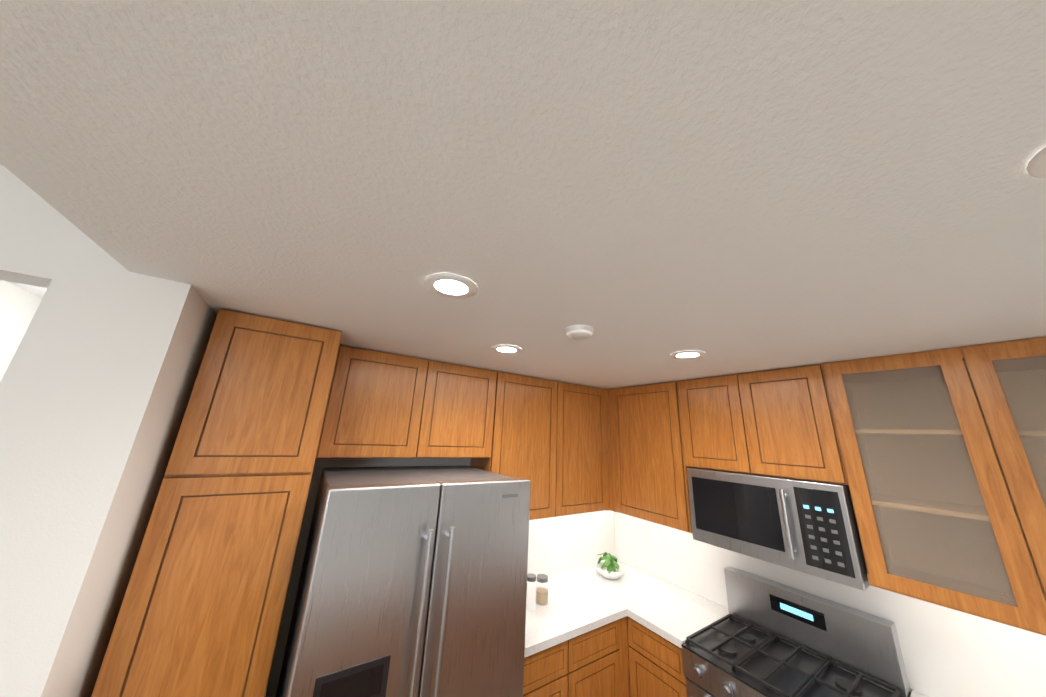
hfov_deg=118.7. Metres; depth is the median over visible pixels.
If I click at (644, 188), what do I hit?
ceiling soffit
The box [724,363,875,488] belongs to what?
upper cabinet
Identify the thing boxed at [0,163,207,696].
wall
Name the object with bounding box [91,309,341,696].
pantry cabinet
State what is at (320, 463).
wall
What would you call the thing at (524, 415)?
upper cabinet
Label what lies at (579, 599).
countertop
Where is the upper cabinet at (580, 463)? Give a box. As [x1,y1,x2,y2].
[548,380,611,517]
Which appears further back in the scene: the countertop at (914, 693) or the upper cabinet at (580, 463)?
the upper cabinet at (580, 463)
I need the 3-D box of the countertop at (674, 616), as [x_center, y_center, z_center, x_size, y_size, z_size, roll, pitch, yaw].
[1.061,1.769,2.067,0.642,0.039,0.380,13,-18,-32]
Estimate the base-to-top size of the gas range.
1.190 m
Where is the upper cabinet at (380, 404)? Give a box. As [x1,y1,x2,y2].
[316,345,439,457]
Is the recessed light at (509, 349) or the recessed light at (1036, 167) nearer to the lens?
the recessed light at (1036, 167)
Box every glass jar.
[526,573,536,610]
[535,574,548,605]
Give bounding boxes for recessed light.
[424,273,477,297]
[491,345,521,353]
[670,350,705,358]
[1026,147,1045,177]
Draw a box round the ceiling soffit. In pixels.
[0,0,1045,388]
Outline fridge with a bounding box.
[276,465,530,696]
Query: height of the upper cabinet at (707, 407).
0.596 m
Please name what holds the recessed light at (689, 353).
attached to the ceiling soffit
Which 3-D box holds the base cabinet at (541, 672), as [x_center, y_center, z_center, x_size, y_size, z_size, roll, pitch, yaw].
[-0.083,2.129,1.837,0.473,0.876,0.628,13,-18,-32]
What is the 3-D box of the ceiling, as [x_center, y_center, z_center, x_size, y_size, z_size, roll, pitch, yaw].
[-0.225,-1.044,-0.779,7.410,0.100,8.900,13,-18,-32]
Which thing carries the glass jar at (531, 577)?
on the countertop at (579, 599)
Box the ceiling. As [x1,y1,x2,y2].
[7,281,47,297]
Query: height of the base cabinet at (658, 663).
0.876 m
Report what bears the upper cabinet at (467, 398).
attached to the wall at (320, 463)
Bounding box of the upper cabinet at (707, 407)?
[688,376,735,471]
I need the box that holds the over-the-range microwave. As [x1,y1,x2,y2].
[687,468,869,590]
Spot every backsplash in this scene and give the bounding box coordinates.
[527,510,614,577]
[615,512,1045,696]
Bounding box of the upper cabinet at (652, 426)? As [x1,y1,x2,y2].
[612,380,695,532]
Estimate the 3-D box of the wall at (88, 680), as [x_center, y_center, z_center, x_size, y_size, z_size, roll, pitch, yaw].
[-1.542,0.881,1.069,0.270,2.740,0.690,13,-18,-32]
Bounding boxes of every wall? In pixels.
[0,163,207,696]
[76,305,216,696]
[265,458,470,696]
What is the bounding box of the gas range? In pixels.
[681,567,910,696]
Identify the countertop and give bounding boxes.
[524,559,678,658]
[627,587,728,650]
[910,690,928,696]
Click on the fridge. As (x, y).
(413, 581)
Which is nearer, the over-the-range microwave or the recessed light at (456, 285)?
the recessed light at (456, 285)
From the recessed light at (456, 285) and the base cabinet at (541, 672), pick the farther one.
the base cabinet at (541, 672)
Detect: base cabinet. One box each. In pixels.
[523,647,558,696]
[559,615,638,696]
[635,623,686,696]
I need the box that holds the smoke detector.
[565,325,592,339]
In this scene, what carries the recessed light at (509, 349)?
attached to the ceiling soffit
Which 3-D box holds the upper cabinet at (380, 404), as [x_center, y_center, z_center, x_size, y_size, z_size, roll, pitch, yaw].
[-0.883,0.347,1.910,0.559,0.596,0.328,13,-18,-32]
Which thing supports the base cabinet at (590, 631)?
on the floor
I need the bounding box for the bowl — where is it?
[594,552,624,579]
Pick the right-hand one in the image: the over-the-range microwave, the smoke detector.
the over-the-range microwave
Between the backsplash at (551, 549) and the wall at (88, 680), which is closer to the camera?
the wall at (88, 680)
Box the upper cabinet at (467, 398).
[428,362,499,460]
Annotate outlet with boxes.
[651,527,659,544]
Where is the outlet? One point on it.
(655, 535)
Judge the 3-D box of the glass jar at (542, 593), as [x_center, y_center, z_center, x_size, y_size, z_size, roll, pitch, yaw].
[0.130,1.637,2.110,0.090,0.150,0.090,13,-18,-32]
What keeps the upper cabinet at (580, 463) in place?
attached to the wall at (320, 463)
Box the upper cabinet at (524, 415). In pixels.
[470,372,551,519]

